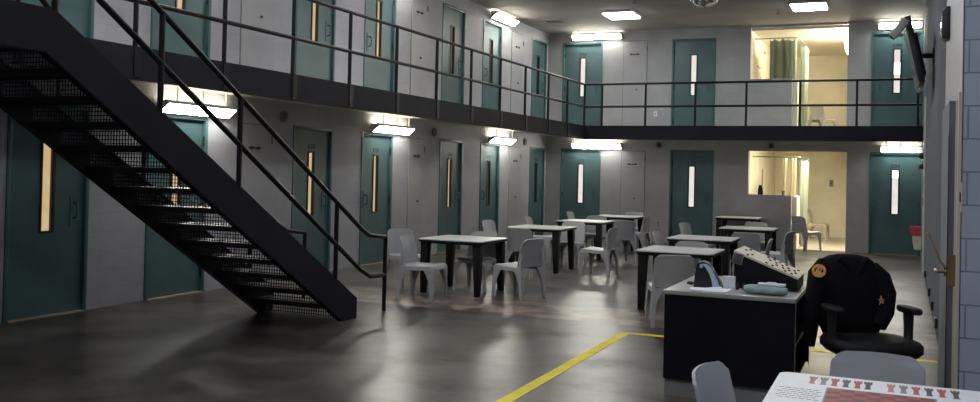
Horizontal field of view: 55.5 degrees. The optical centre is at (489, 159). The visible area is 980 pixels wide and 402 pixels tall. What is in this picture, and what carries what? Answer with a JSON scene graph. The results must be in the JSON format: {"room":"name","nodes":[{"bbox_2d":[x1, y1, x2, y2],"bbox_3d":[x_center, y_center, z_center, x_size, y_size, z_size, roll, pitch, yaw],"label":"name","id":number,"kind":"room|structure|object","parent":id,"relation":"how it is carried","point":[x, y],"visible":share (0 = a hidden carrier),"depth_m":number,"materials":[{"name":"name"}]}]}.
{"room":"prison interior","nodes":[
{"label":"prison interior","id":0,"kind":"room"},
{"bbox_2d":[0,0,548,323],"bbox_3d":[-3.781,-0.851,11.137,0.250,4.940,25.770,1,-1,24],"label":"wall","id":1,"kind":"structure","parent":0,"point":[116,236],"depth_m":14.12,"materials":[{"name":"paint"}]},
{"bbox_2d":[2,106,91,323],"bbox_3d":[-4.492,0.506,9.387,0.206,2.150,1.000,1,-1,24],"label":"door","id":2,"kind":"structure","parent":1,"relation":"in","point":[47,198],"depth_m":9.34,"materials":[{"name":"teal paint"}]},
{"bbox_2d":[14,0,94,38],"bbox_3d":[-4.434,-2.043,9.419,0.206,2.150,1.000,1,-1,24],"label":"door","id":3,"kind":"structure","parent":1,"relation":"in","point":[79,13],"depth_m":9.71,"materials":[{"name":"teal paint"}]},
{"bbox_2d":[143,113,208,300],"bbox_3d":[-3.765,0.544,11.060,0.206,2.150,1.000,1,-1,24],"label":"door","id":4,"kind":"structure","parent":1,"relation":"in","point":[168,272],"depth_m":11.04,"materials":[{"name":"teal paint"}]},
{"bbox_2d":[150,0,211,58],"bbox_3d":[-3.706,-2.005,11.093,0.206,2.150,1.000,1,-1,24],"label":"door","id":5,"kind":"structure","parent":1,"relation":"in","point":[198,30],"depth_m":11.16,"materials":[{"name":"teal paint"}]},
{"bbox_2d":[234,123,272,280],"bbox_3d":[-3.125,0.591,12.342,0.035,2.120,0.722,1,-1,24],"label":"door","id":6,"kind":"structure","parent":1,"relation":"in","point":[256,138],"depth_m":12.39,"materials":[{"name":"grey paint"}]},
{"bbox_2d":[239,0,274,69],"bbox_3d":[-3.067,-1.959,12.374,0.035,2.120,0.722,1,-1,24],"label":"door","id":7,"kind":"structure","parent":1,"relation":"in","point":[256,48],"depth_m":12.36,"materials":[{"name":"grey paint"}]},
{"bbox_2d":[291,125,332,270],"bbox_3d":[-2.654,0.603,13.613,0.206,2.150,1.000,1,-1,24],"label":"door","id":8,"kind":"structure","parent":1,"relation":"in","point":[313,146],"depth_m":13.67,"materials":[{"name":"teal paint"}]},
{"bbox_2d":[295,0,335,80],"bbox_3d":[-2.595,-1.946,13.646,0.206,2.150,1.000,1,-1,24],"label":"door","id":9,"kind":"structure","parent":1,"relation":"in","point":[315,22],"depth_m":13.69,"materials":[{"name":"teal paint"}]},
{"bbox_2d":[359,131,392,265],"bbox_3d":[-1.920,0.641,15.300,0.206,2.150,1.000,1,-1,24],"label":"door","id":10,"kind":"structure","parent":1,"relation":"in","point":[376,148],"depth_m":15.32,"materials":[{"name":"teal paint"}]},
{"bbox_2d":[363,0,396,91],"bbox_3d":[-1.862,-1.908,15.333,0.206,2.150,1.000,1,-1,24],"label":"door","id":11,"kind":"structure","parent":1,"relation":"in","point":[379,39],"depth_m":15.38,"materials":[{"name":"teal paint"}]},
{"bbox_2d":[406,137,424,253],"bbox_3d":[-1.313,0.685,16.509,0.035,2.120,0.592,1,-1,24],"label":"door","id":12,"kind":"structure","parent":1,"relation":"in","point":[416,149],"depth_m":16.51,"materials":[{"name":"grey paint"}]},
{"bbox_2d":[410,0,428,96],"bbox_3d":[-1.254,-1.864,16.541,0.035,2.120,0.592,1,-1,24],"label":"door","id":13,"kind":"structure","parent":1,"relation":"in","point":[420,8],"depth_m":16.53,"materials":[{"name":"grey paint"}]},
{"bbox_2d":[437,139,462,253],"bbox_3d":[-0.814,0.699,17.844,0.206,2.150,1.000,1,-1,24],"label":"door","id":14,"kind":"structure","parent":1,"relation":"in","point":[451,151],"depth_m":17.89,"materials":[{"name":"teal paint"}]},
{"bbox_2d":[441,2,465,103],"bbox_3d":[-0.755,-1.850,17.877,0.206,2.150,1.000,1,-1,24],"label":"door","id":15,"kind":"structure","parent":1,"relation":"in","point":[454,18],"depth_m":17.93,"materials":[{"name":"teal paint"}]},
{"bbox_2d":[479,142,499,234],"bbox_3d":[-0.068,0.738,19.559,0.206,2.150,1.000,1,-1,24],"label":"door","id":16,"kind":"structure","parent":1,"relation":"in","point":[490,152],"depth_m":19.61,"materials":[{"name":"teal paint"}]},
{"bbox_2d":[482,18,502,109],"bbox_3d":[-0.009,-1.811,19.591,0.206,2.150,1.000,1,-1,24],"label":"door","id":17,"kind":"structure","parent":1,"relation":"in","point":[492,31],"depth_m":19.63,"materials":[{"name":"teal paint"}]},
{"bbox_2d":[507,146,520,226],"bbox_3d":[0.552,0.783,20.795,0.035,2.120,0.682,1,-1,24],"label":"door","id":18,"kind":"structure","parent":1,"relation":"in","point":[514,152],"depth_m":20.77,"materials":[{"name":"grey paint"}]},
{"bbox_2d":[510,31,523,113],"bbox_3d":[0.610,-1.766,20.827,0.035,2.120,0.682,1,-1,24],"label":"door","id":19,"kind":"structure","parent":1,"relation":"in","point":[517,39],"depth_m":20.81,"materials":[{"name":"grey paint"}]},
{"bbox_2d":[528,147,544,234],"bbox_3d":[1.049,0.797,22.126,0.206,2.150,1.000,1,-1,24],"label":"door","id":20,"kind":"structure","parent":1,"relation":"in","point":[537,155],"depth_m":22.21,"materials":[{"name":"teal paint"}]},
{"bbox_2d":[531,37,546,118],"bbox_3d":[1.107,-1.752,22.159,0.206,2.150,1.000,1,-1,24],"label":"door","id":21,"kind":"structure","parent":1,"relation":"in","point":[539,48],"depth_m":22.21,"materials":[{"name":"teal paint"}]},
{"bbox_2d":[10,64,554,135],"bbox_3d":[0.091,-0.820,9.316,8.305,0.090,25.520,1,-1,24],"label":"floor","id":22,"kind":"structure","parent":0,"point":[133,81],"depth_m":13.34,"materials":[{"name":"paint"}]},
{"bbox_2d":[163,87,237,118],"bbox_3d":[-3.497,-0.679,11.211,0.150,0.307,1.240,1,-1,24],"label":"ceiling light","id":23,"kind":"object","parent":22,"relation":"attached to","point":[169,106],"visible":0.76,"depth_m":11.09,"materials":[{"name":"plastic"}]},
{"bbox_2d":[1,37,584,138],"bbox_3d":[-2.707,-0.851,9.770,0.050,0.305,24.120,1,-1,24],"label":"balcony edge","id":24,"kind":"structure","parent":22,"relation":"attached to","point":[248,80],"depth_m":10.95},
{"bbox_2d":[14,0,584,135],"bbox_3d":[-0.824,-1.237,14.073,0.064,1.224,14.685,1,-1,24],"label":"balcony railing","id":25,"kind":"object","parent":22,"relation":"on","point":[137,66],"visible":0.95,"depth_m":11.87,"materials":[{"name":"metal"}]},
{"bbox_2d":[371,114,415,134],"bbox_3d":[-1.602,-0.580,15.566,0.150,0.307,1.240,1,-1,24],"label":"ceiling light","id":26,"kind":"object","parent":22,"relation":"attached to","point":[375,127],"visible":1,"depth_m":15.46,"materials":[{"name":"plastic"}]},
{"bbox_2d":[488,128,516,144],"bbox_3d":[0.272,-0.482,19.875,0.150,0.307,1.240,1,-1,24],"label":"ceiling light","id":27,"kind":"object","parent":22,"relation":"attached to","point":[491,139],"visible":1,"depth_m":19.76,"materials":[{"name":"plastic"}]},
{"bbox_2d":[570,139,621,148],"bbox_3d":[2.517,-0.402,22.050,1.240,0.307,0.150,1,-1,24],"label":"ceiling light","id":28,"kind":"object","parent":22,"relation":"attached to","point":[578,145],"visible":0.88,"depth_m":22.03,"materials":[{"name":"plastic"}]},
{"bbox_2d":[583,78,921,125],"bbox_3d":[5.242,-1.028,19.471,6.884,1.224,0.046,1,-1,24],"label":"balcony railing","id":29,"kind":"object","parent":22,"relation":"on","point":[917,104],"visible":0.93,"depth_m":19.41,"materials":[{"name":"metal"}]},
{"bbox_2d":[584,126,922,141],"bbox_3d":[5.267,-0.543,19.444,6.858,0.305,0.050,1,-1,24],"label":"balcony edge","id":30,"kind":"structure","parent":22,"relation":"attached to","point":[745,133],"depth_m":19.24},
{"bbox_2d":[880,142,921,152],"bbox_3d":[8.567,-0.297,19.416,0.800,0.307,0.150,1,-1,24],"label":"ceiling light","id":31,"kind":"object","parent":22,"relation":"attached to","point":[915,148],"visible":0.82,"depth_m":19.37,"materials":[{"name":"plastic"}]},
{"bbox_2d":[0,237,937,401],"bbox_3d":[2.606,1.832,11.696,14.100,0.124,32.400,1,-1,24],"label":"floor","id":32,"kind":"structure","parent":0,"point":[210,345],"depth_m":8.24,"materials":[{"name":"concrete"}]},
{"bbox_2d":[0,0,387,320],"bbox_3d":[-3.707,-0.198,5.867,1.253,3.504,10.192,1,-1,24],"label":"staircase","id":33,"kind":"structure","parent":32,"relation":"on","point":[24,27],"depth_m":7.66,"materials":[{"name":"black metal"}]},
{"bbox_2d":[387,228,430,287],"bbox_3d":[-1.119,1.324,12.592,0.460,0.752,0.513,2,-1,-36],"label":"plastic chair","id":34,"kind":"object","parent":32,"relation":"on","point":[394,251],"visible":0.45,"depth_m":12.68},
{"bbox_2d":[395,235,447,301],"bbox_3d":[-0.833,1.315,11.348,0.513,0.752,0.460,1,-1,20],"label":"plastic chair","id":35,"kind":"object","parent":32,"relation":"on","point":[410,260],"visible":1,"depth_m":11.32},
{"bbox_2d":[419,235,507,296],"bbox_3d":[-0.345,1.366,12.041,0.890,0.690,0.890,1,-1,24],"label":"square table","id":36,"kind":"object","parent":32,"relation":"on","point":[477,242],"visible":0.91,"depth_m":11.82,"materials":[{"name":"laminate"}]},
{"bbox_2d":[452,231,497,292],"bbox_3d":[-0.169,1.342,12.294,0.460,0.752,0.513,1,-1,24],"label":"plastic chair","id":37,"kind":"object","parent":32,"relation":"on","point":[489,250],"visible":0.7,"depth_m":12.37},
{"bbox_2d":[482,220,515,261],"bbox_3d":[0.142,1.389,15.396,0.513,0.752,0.460,1,-1,29],"label":"plastic chair","id":38,"kind":"object","parent":32,"relation":"on","point":[488,225],"visible":0.34,"depth_m":15.54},
{"bbox_2d":[491,238,545,301],"bbox_3d":[0.369,1.345,11.519,0.513,0.752,0.460,1,-1,42],"label":"plastic chair","id":39,"kind":"object","parent":32,"relation":"on","point":[530,256],"visible":1,"depth_m":11.39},
{"bbox_2d":[505,227,544,279],"bbox_3d":[0.508,1.377,13.750,0.460,0.752,0.513,1,-1,26],"label":"plastic chair","id":40,"kind":"object","parent":32,"relation":"on","point":[516,236],"visible":0.64,"depth_m":13.60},
{"bbox_2d":[525,217,551,259],"bbox_3d":[0.888,1.425,16.835,0.513,0.752,0.460,1,-1,18],"label":"plastic chair","id":41,"kind":"object","parent":32,"relation":"on","point":[547,239],"visible":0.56,"depth_m":16.61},
{"bbox_2d":[507,224,576,273],"bbox_3d":[0.835,1.430,14.929,0.890,0.690,0.890,1,-1,24],"label":"square table","id":42,"kind":"object","parent":32,"relation":"on","point":[555,230],"visible":0.69,"depth_m":14.69,"materials":[{"name":"laminate"}]},
{"bbox_2d":[551,221,585,268],"bbox_3d":[1.322,1.418,15.495,0.460,0.752,0.513,1,-1,24],"label":"plastic chair","id":43,"kind":"object","parent":32,"relation":"on","point":[580,231],"visible":0.77,"depth_m":15.62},
{"bbox_2d":[556,219,614,260],"bbox_3d":[1.766,1.480,17.195,0.890,0.690,0.890,1,-1,24],"label":"square table","id":44,"kind":"object","parent":32,"relation":"on","point":[599,224],"visible":0.48,"depth_m":16.79,"materials":[{"name":"laminate"}]},
{"bbox_2d":[578,215,606,254],"bbox_3d":[1.978,1.463,17.881,0.460,0.752,0.513,1,-1,24],"label":"plastic chair","id":45,"kind":"object","parent":32,"relation":"on","point":[590,230],"visible":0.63,"depth_m":18.07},
{"bbox_2d":[579,227,618,277],"bbox_3d":[1.692,1.411,14.283,0.513,0.752,0.460,1,-1,28],"label":"plastic chair","id":46,"kind":"object","parent":32,"relation":"on","point":[610,241],"visible":1,"depth_m":14.17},
{"bbox_2d":[594,214,644,250],"bbox_3d":[2.687,1.530,19.411,0.890,0.690,0.890,1,-1,24],"label":"square table","id":47,"kind":"object","parent":32,"relation":"on","point":[615,217],"visible":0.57,"depth_m":19.23,"materials":[{"name":"laminate"}]},
{"bbox_2d":[603,221,636,263],"bbox_3d":[2.315,1.454,16.532,0.460,0.752,0.513,1,-1,-13],"label":"plastic chair","id":48,"kind":"object","parent":32,"relation":"on","point":[626,229],"visible":0.77,"depth_m":16.35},
{"bbox_2d":[618,212,643,247],"bbox_3d":[3.067,1.517,20.133,0.460,0.752,0.513,1,-1,24],"label":"plastic chair","id":49,"kind":"object","parent":32,"relation":"on","point":[627,213],"visible":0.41,"depth_m":20.29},
{"bbox_2d":[621,216,650,252],"bbox_3d":[2.933,1.494,18.541,0.513,0.752,0.460,1,-1,28],"label":"plastic chair","id":50,"kind":"object","parent":32,"relation":"on","point":[644,231],"visible":0.73,"depth_m":18.39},
{"bbox_2d":[650,231,663,281],"bbox_3d":[2.588,1.419,13.349,0.513,0.752,0.460,1,-1,26],"label":"plastic chair","id":51,"kind":"object","parent":32,"relation":"on","point":[657,235],"visible":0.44,"depth_m":13.47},
{"bbox_2d":[645,255,693,327],"bbox_3d":[1.895,1.357,9.756,0.460,0.752,0.513,1,-1,2],"label":"plastic chair","id":52,"kind":"object","parent":32,"relation":"on","point":[668,270],"visible":0.71,"depth_m":9.55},
{"bbox_2d":[636,245,724,309],"bbox_3d":[2.250,1.412,10.987,0.890,0.690,0.890,1,-1,24],"label":"square table","id":53,"kind":"object","parent":32,"relation":"on","point":[707,254],"visible":0.67,"depth_m":10.76,"materials":[{"name":"laminate"}]},
{"bbox_2d":[664,241,707,301],"bbox_3d":[2.415,1.390,11.366,0.460,0.752,0.513,1,-1,24],"label":"plastic chair","id":54,"kind":"object","parent":32,"relation":"on","point":[697,244],"visible":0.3,"depth_m":11.56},
{"bbox_2d":[679,222,713,265],"bbox_3d":[3.523,1.475,15.998,0.513,0.752,0.460,1,-1,38],"label":"plastic chair","id":55,"kind":"object","parent":32,"relation":"on","point":[685,229],"visible":0.39,"depth_m":16.14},
{"bbox_2d":[667,235,739,275],"bbox_3d":[3.031,1.458,13.210,0.890,0.690,0.890,1,-1,24],"label":"square table","id":56,"kind":"object","parent":32,"relation":"on","point":[729,244],"visible":0.6,"depth_m":12.90,"materials":[{"name":"laminate"}]},
{"bbox_2d":[692,361,735,401],"bbox_3d":[1.112,1.264,3.875,0.513,0.752,0.460,1,-1,33],"label":"plastic chair","id":57,"kind":"object","parent":32,"relation":"on","point":[712,382],"visible":1,"depth_m":4.05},
{"bbox_2d":[495,332,937,401],"bbox_3d":[0.404,1.619,3.616,2.825,0.002,11.020,1,-1,24],"label":"tape","id":58,"kind":"object","parent":32,"relation":"on","point":[525,389],"visible":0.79,"depth_m":7.55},
{"bbox_2d":[663,275,808,401],"bbox_3d":[1.873,1.322,6.970,0.899,0.750,1.182,1,-1,24],"label":"desk","id":59,"kind":"object","parent":32,"relation":"on","point":[757,337],"visible":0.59,"depth_m":6.44,"materials":[{"name":"black laminate"}]},
{"bbox_2d":[693,260,722,287],"bbox_3d":[1.596,0.841,6.784,0.205,0.194,0.160,1,-1,20],"label":"telephone","id":60,"kind":"object","parent":59,"relation":"on","point":[706,276],"visible":0.95,"depth_m":6.73,"materials":[{"name":"black plastic"}]},
{"bbox_2d":[690,287,730,292],"bbox_3d":[1.557,0.922,6.612,0.296,0.020,0.209,1,-1,24],"label":"paper stack","id":61,"kind":"object","parent":59,"relation":"on","point":[709,289],"visible":1,"depth_m":6.59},
{"bbox_2d":[722,276,735,288],"bbox_3d":[1.751,0.899,6.815,0.090,0.085,0.040,1,-1,24],"label":"paper card","id":62,"kind":"object","parent":59,"relation":"on","point":[728,281],"visible":1,"depth_m":6.80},
{"bbox_2d":[664,275,806,303],"bbox_3d":[1.882,0.962,6.975,0.899,0.030,1.182,1,-1,24],"label":"countertop","id":63,"kind":"structure","parent":59,"relation":"on","point":[681,288],"depth_m":6.50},
{"bbox_2d":[743,284,787,295],"bbox_3d":[1.911,0.907,6.456,0.290,0.068,0.118,1,-1,27],"label":"rolled towel","id":64,"kind":"object","parent":59,"relation":"on","point":[749,288],"visible":0.99,"depth_m":6.41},
{"bbox_2d":[731,246,804,291],"bbox_3d":[2.080,0.813,6.946,0.473,0.276,0.499,1,-1,24],"label":"control console","id":65,"kind":"object","parent":59,"relation":"on","point":[751,266],"visible":0.99,"depth_m":6.78,"materials":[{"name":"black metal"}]},
{"bbox_2d":[731,252,743,264],"bbox_3d":[1.810,0.726,6.803,0.090,0.094,0.012,1,-1,24],"label":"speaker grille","id":66,"kind":"object","parent":65,"relation":"attached to","point":[738,257],"depth_m":6.80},
{"bbox_2d":[796,323,802,344],"bbox_3d":[2.148,1.292,6.851,0.270,0.020,1.130,1,-1,24],"label":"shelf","id":67,"kind":"object","parent":59,"relation":"attached to","point":[799,326],"depth_m":6.95,"materials":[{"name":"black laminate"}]},
{"bbox_2d":[715,216,761,248],"bbox_3d":[5.405,1.603,20.245,0.890,0.690,0.890,1,-1,24],"label":"square table","id":68,"kind":"object","parent":32,"relation":"on","point":[720,220],"visible":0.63,"depth_m":20.02,"materials":[{"name":"laminate"}]},
{"bbox_2d":[729,232,760,275],"bbox_3d":[3.837,1.455,13.882,0.460,0.752,0.513,1,-1,24],"label":"plastic chair","id":69,"kind":"object","parent":32,"relation":"on","point":[750,240],"visible":0.33,"depth_m":13.66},
{"bbox_2d":[719,226,777,258],"bbox_3d":[4.452,1.527,16.026,0.890,0.690,0.890,1,-1,24],"label":"square table","id":70,"kind":"object","parent":32,"relation":"on","point":[726,231],"visible":0.59,"depth_m":15.79,"materials":[{"name":"laminate"}]},
{"bbox_2d":[744,222,767,250],"bbox_3d":[4.748,1.512,16.729,0.460,0.752,0.513,1,-1,24],"label":"plastic chair","id":71,"kind":"object","parent":32,"relation":"on","point":[750,224],"visible":0.35,"depth_m":16.88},
{"bbox_2d":[761,231,794,267],"bbox_3d":[4.403,1.473,14.301,0.513,0.752,0.460,1,-1,35],"label":"plastic chair","id":72,"kind":"object","parent":32,"relation":"on","point":[786,252],"visible":0.65,"depth_m":14.11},
{"bbox_2d":[791,216,821,251],"bbox_3d":[6.834,1.605,20.192,0.513,0.752,0.460,2,-1,-25],"label":"plastic chair","id":73,"kind":"object","parent":32,"relation":"on","point":[799,225],"visible":0.95,"depth_m":20.04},
{"bbox_2d":[807,210,828,240],"bbox_3d":[8.380,1.682,23.805,0.513,0.752,0.460,1,-1,29],"label":"plastic chair","id":74,"kind":"object","parent":32,"relation":"on","point":[825,226],"visible":0.81,"depth_m":23.71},
{"bbox_2d":[762,372,979,401],"bbox_3d":[1.530,1.301,3.641,0.860,0.691,0.860,1,-1,24],"label":"square table","id":75,"kind":"object","parent":32,"relation":"on","point":[788,386],"visible":1,"depth_m":3.85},
{"bbox_2d":[820,303,923,358],"bbox_3d":[2.507,1.192,6.191,0.615,1.020,0.696,1,-1,-3],"label":"office chair","id":76,"kind":"object","parent":32,"relation":"on","point":[831,340],"visible":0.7,"depth_m":6.06,"materials":[{"name":"black fabric"}]},
{"bbox_2d":[803,254,896,346],"bbox_3d":[2.471,0.974,6.426,0.644,0.624,0.315,1,-1,-3],"label":"jacket","id":77,"kind":"object","parent":76,"relation":"on","point":[866,291],"visible":0.91,"depth_m":6.35,"materials":[{"name":"black fabric"}]},
{"bbox_2d":[829,351,925,385],"bbox_3d":[1.722,1.282,4.165,0.460,0.752,0.513,1,-1,24],"label":"plastic chair","id":78,"kind":"object","parent":32,"relation":"on","point":[875,366],"visible":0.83,"depth_m":4.38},
{"bbox_2d":[469,0,925,33],"bbox_3d":[2.722,-3.239,11.761,14.100,0.150,32.400,1,-1,24],"label":"ceiling","id":79,"kind":"structure","parent":0,"point":[581,16],"depth_m":19.25,"materials":[{"name":"paint"}]},
{"bbox_2d":[491,10,518,26],"bbox_3d":[0.330,-3.021,19.908,0.150,0.187,1.240,1,-1,24],"label":"ceiling light","id":80,"kind":"object","parent":79,"relation":"attached to","point":[497,15],"visible":1,"depth_m":19.80,"materials":[{"name":"plastic"}]},
{"bbox_2d":[571,30,622,39],"bbox_3d":[2.529,-2.942,22.103,1.240,0.187,0.150,1,-1,24],"label":"ceiling light","id":81,"kind":"object","parent":79,"relation":"attached to","point":[605,35],"visible":1,"depth_m":22.06,"materials":[{"name":"plastic"}]},
{"bbox_2d":[601,9,641,19],"bbox_3d":[2.763,-3.026,19.504,0.680,0.075,0.760,1,-1,24],"label":"ceiling light","id":82,"kind":"object","parent":79,"relation":"attached to","point":[628,13],"visible":1,"depth_m":19.29,"materials":[{"name":"plastic"}]},
{"bbox_2d":[690,0,718,7],"bbox_3d":[4.021,-2.953,17.461,0.620,0.215,0.620,1,-1,24],"label":"mirror","id":83,"kind":"object","parent":79,"relation":"attached to","point":[699,3],"visible":1,"depth_m":17.33,"materials":[{"name":"silver metal"}]},
{"bbox_2d":[788,0,828,11],"bbox_3d":[6.173,-2.967,18.019,0.680,0.075,0.760,1,-1,24],"label":"ceiling light","id":84,"kind":"object","parent":79,"relation":"attached to","point":[810,5],"visible":1,"depth_m":17.80,"materials":[{"name":"plastic"}]},
{"bbox_2d":[878,18,922,28],"bbox_3d":[8.580,-2.837,19.468,0.860,0.187,0.150,1,-1,24],"label":"ceiling light","id":85,"kind":"object","parent":79,"relation":"attached to","point":[916,23],"visible":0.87,"depth_m":19.48,"materials":[{"name":"plastic"}]},
{"bbox_2d":[544,19,923,253],"bbox_3d":[5.331,-0.514,21.056,8.550,4.940,0.200,1,-1,24],"label":"wall","id":86,"kind":"structure","parent":0,"point":[731,196],"depth_m":20.96,"materials":[{"name":"paint"}]},
{"bbox_2d":[559,148,600,238],"bbox_3d":[2.174,0.826,22.352,1.000,2.150,0.206,1,-1,24],"label":"door","id":87,"kind":"structure","parent":86,"relation":"in","point":[580,168],"depth_m":22.35,"materials":[{"name":"teal paint"}]},
{"bbox_2d":[562,42,602,125],"bbox_3d":[2.233,-1.724,22.385,1.000,2.150,0.206,1,-1,24],"label":"door","id":88,"kind":"structure","parent":86,"relation":"in","point":[582,62],"depth_m":22.37,"materials":[{"name":"teal paint"}]},
{"bbox_2d":[620,150,645,240],"bbox_3d":[3.327,0.860,21.768,0.582,2.120,0.035,1,-1,24],"label":"door","id":89,"kind":"structure","parent":86,"relation":"in","point":[632,189],"depth_m":21.77,"materials":[{"name":"grey paint"}]},
{"bbox_2d":[622,40,647,125],"bbox_3d":[3.386,-1.704,21.800,0.582,2.150,0.035,1,-1,24],"label":"door","id":90,"kind":"structure","parent":86,"relation":"in","point":[635,53],"depth_m":21.81,"materials":[{"name":"grey paint"}]},
{"bbox_2d":[668,150,713,242],"bbox_3d":[4.608,0.868,21.293,1.000,2.150,0.206,1,-1,24],"label":"door","id":91,"kind":"structure","parent":86,"relation":"in","point":[691,177],"depth_m":21.28,"materials":[{"name":"teal paint"}]},
{"bbox_2d":[671,38,715,125],"bbox_3d":[4.667,-1.681,21.325,1.000,2.150,0.206,1,-1,24],"label":"door","id":92,"kind":"structure","parent":86,"relation":"in","point":[693,60],"depth_m":21.32,"materials":[{"name":"teal paint"}]},
{"bbox_2d":[868,152,921,255],"bbox_3d":[8.518,0.936,19.590,1.000,2.150,0.206,1,-1,24],"label":"door","id":93,"kind":"structure","parent":86,"relation":"in","point":[894,178],"depth_m":19.58,"materials":[{"name":"teal paint"}]},
{"bbox_2d":[870,30,923,125],"bbox_3d":[8.577,-1.613,19.623,1.000,2.150,0.206,1,-1,24],"label":"door","id":94,"kind":"structure","parent":86,"relation":"in","point":[890,59],"depth_m":19.63,"materials":[{"name":"teal paint"}]},
{"bbox_2d":[749,31,774,194],"bbox_3d":[6.776,-0.413,23.251,0.150,4.860,4.980,1,-1,24],"label":"wall","id":95,"kind":"structure","parent":0,"point":[757,164],"depth_m":22.56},
{"bbox_2d":[753,156,809,159],"bbox_3d":[7.007,-0.029,22.313,1.065,0.030,2.560,1,-1,24],"label":"curtain rod","id":96,"kind":"object","parent":95,"relation":"attached to","point":[753,156],"visible":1,"depth_m":21.14,"materials":[{"name":"metal"}]},
{"bbox_2d":[782,158,796,195],"bbox_3d":[6.756,0.829,21.038,0.344,1.720,0.071,1,-1,24],"label":"shower curtain","id":97,"kind":"object","parent":96,"relation":"hanging from","point":[788,166],"visible":0.48,"depth_m":21.04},
{"bbox_2d":[799,160,808,244],"bbox_3d":[7.235,0.981,21.465,0.138,1.930,0.875,1,-1,25],"label":"shower curtain","id":98,"kind":"object","parent":96,"relation":"hanging from","point":[803,164],"visible":0.7,"depth_m":21.17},
{"bbox_2d":[755,37,809,51],"bbox_3d":[7.046,-2.729,22.357,1.015,0.030,2.560,1,-1,24],"label":"curtain rod","id":99,"kind":"object","parent":95,"relation":"attached to","point":[782,37],"visible":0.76,"depth_m":21.22,"materials":[{"name":"metal"}]},
{"bbox_2d":[770,39,796,79],"bbox_3d":[6.641,-1.723,21.146,0.605,2.020,0.114,1,-1,24],"label":"shower curtain","id":100,"kind":"object","parent":99,"relation":"hanging from","point":[783,54],"visible":0.45,"depth_m":21.13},
{"bbox_2d":[801,44,808,125],"bbox_3d":[7.227,-1.621,21.392,0.116,1.950,0.725,1,-1,25],"label":"shower curtain","id":101,"kind":"object","parent":99,"relation":"hanging from","point":[804,49],"visible":0.81,"depth_m":21.15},
{"bbox_2d":[792,82,798,125],"bbox_3d":[7.114,-1.133,21.430,0.100,1.170,1.880,1,-1,24],"label":"wall","id":102,"kind":"structure","parent":0,"point":[795,113],"depth_m":20.58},
{"bbox_2d":[791,195,802,248],"bbox_3d":[7.082,1.421,21.385,0.100,1.160,1.880,1,-1,24],"label":"wall","id":103,"kind":"structure","parent":0,"point":[795,199],"depth_m":20.54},
{"bbox_2d":[752,25,847,56],"bbox_3d":[7.850,-2.864,22.840,2.370,0.080,4.980,1,-1,24],"label":"ceiling","id":104,"kind":"structure","parent":0,"point":[820,40],"depth_m":21.74,"materials":[{"name":"beige paint"}]},
{"bbox_2d":[775,55,847,237],"bbox_3d":[8.859,-0.342,25.032,2.550,4.860,0.150,1,-1,24],"label":"wall","id":105,"kind":"structure","parent":0,"point":[827,204],"depth_m":24.89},
{"bbox_2d":[920,0,964,388],"bbox_3d":[7.868,-0.574,11.817,4.225,4.940,15.120,1,-1,24],"label":"wall","id":106,"kind":"structure","parent":0,"point":[934,87],"depth_m":11.16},
{"bbox_2d":[909,226,920,249],"bbox_3d":[8.134,1.505,17.806,0.208,0.450,0.100,1,-1,24],"label":"hanging bag","id":107,"kind":"object","parent":106,"relation":"hanging from","point":[915,231],"visible":1,"depth_m":17.75,"materials":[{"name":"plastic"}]},
{"bbox_2d":[903,16,933,92],"bbox_3d":[5.577,-1.325,12.111,0.364,0.865,1.480,1,-1,24],"label":"television","id":108,"kind":"object","parent":106,"relation":"attached to","point":[915,55],"visible":0.93,"depth_m":11.64,"materials":[{"name":"black plastic"}]},
{"bbox_2d":[889,18,908,39],"bbox_3d":[5.023,-1.592,11.407,0.246,0.290,0.375,1,-1,24],"label":"security camera","id":109,"kind":"object","parent":108,"relation":"attached to","point":[904,22],"visible":1,"depth_m":11.24,"materials":[{"name":"white plastic"}]},
{"bbox_2d":[922,97,926,272],"bbox_3d":[7.394,0.437,15.862,0.034,3.000,0.120,1,-1,24],"label":"door frame edge","id":110,"kind":"object","parent":106,"relation":"attached to","point":[924,151],"visible":1,"depth_m":15.81,"materials":[{"name":"grey metal"}]},
{"bbox_2d":[927,101,957,388],"bbox_3d":[3.083,0.671,6.383,0.190,2.068,0.975,1,-1,24],"label":"door","id":111,"kind":"structure","parent":106,"relation":"in","point":[947,258],"depth_m":5.94,"materials":[{"name":"beige paint"}]},
{"bbox_2d":[940,6,950,41],"bbox_3d":[3.662,-1.086,7.485,0.066,0.260,0.180,1,-1,24],"label":"intercom","id":112,"kind":"object","parent":106,"relation":"attached to","point":[946,13],"visible":1,"depth_m":7.40,"materials":[{"name":"black plastic"}]},
{"bbox_2d":[945,0,963,388],"bbox_3d":[3.439,-0.739,6.912,0.004,4.940,2.615,1,-1,24],"label":"trim","id":113,"kind":"structure","parent":106,"relation":"attached to","point":[954,46],"depth_m":6.41,"materials":[{"name":"paint"}]},
{"bbox_2d":[954,92,961,388],"bbox_3d":[2.892,0.645,5.757,0.017,2.120,0.050,1,-1,24],"label":"trim","id":114,"kind":"structure","parent":106,"relation":"attached to","point":[960,93],"depth_m":5.74,"materials":[{"name":"beige paint"}]},
{"bbox_2d":[959,0,979,390],"bbox_3d":[4.852,-0.732,4.879,4.221,4.940,0.015,1,-1,24],"label":"wall","id":115,"kind":"structure","parent":0,"point":[969,344],"depth_m":5.68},
{"bbox_2d":[958,183,961,211],"bbox_3d":[2.881,0.234,5.702,0.018,0.180,0.008,1,-1,24],"label":"strike plate","id":116,"kind":"object","parent":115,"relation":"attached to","point":[960,184],"visible":1,"depth_m":5.70,"materials":[{"name":"beige paint"}]},
{"bbox_3d":[7.756,-0.489,22.717,2.370,0.064,5.180,1,-1,24],"label":"floor","id":117,"kind":"structure","parent":0,"visible":0},
{"bbox_2d":[808,106,836,125],"bbox_3d":[7.865,-0.903,22.057,0.513,0.752,0.460,2,-1,-30],"label":"plastic chair","id":118,"kind":"object","parent":117,"relation":"on","point":[817,114],"visible":0.68,"depth_m":21.93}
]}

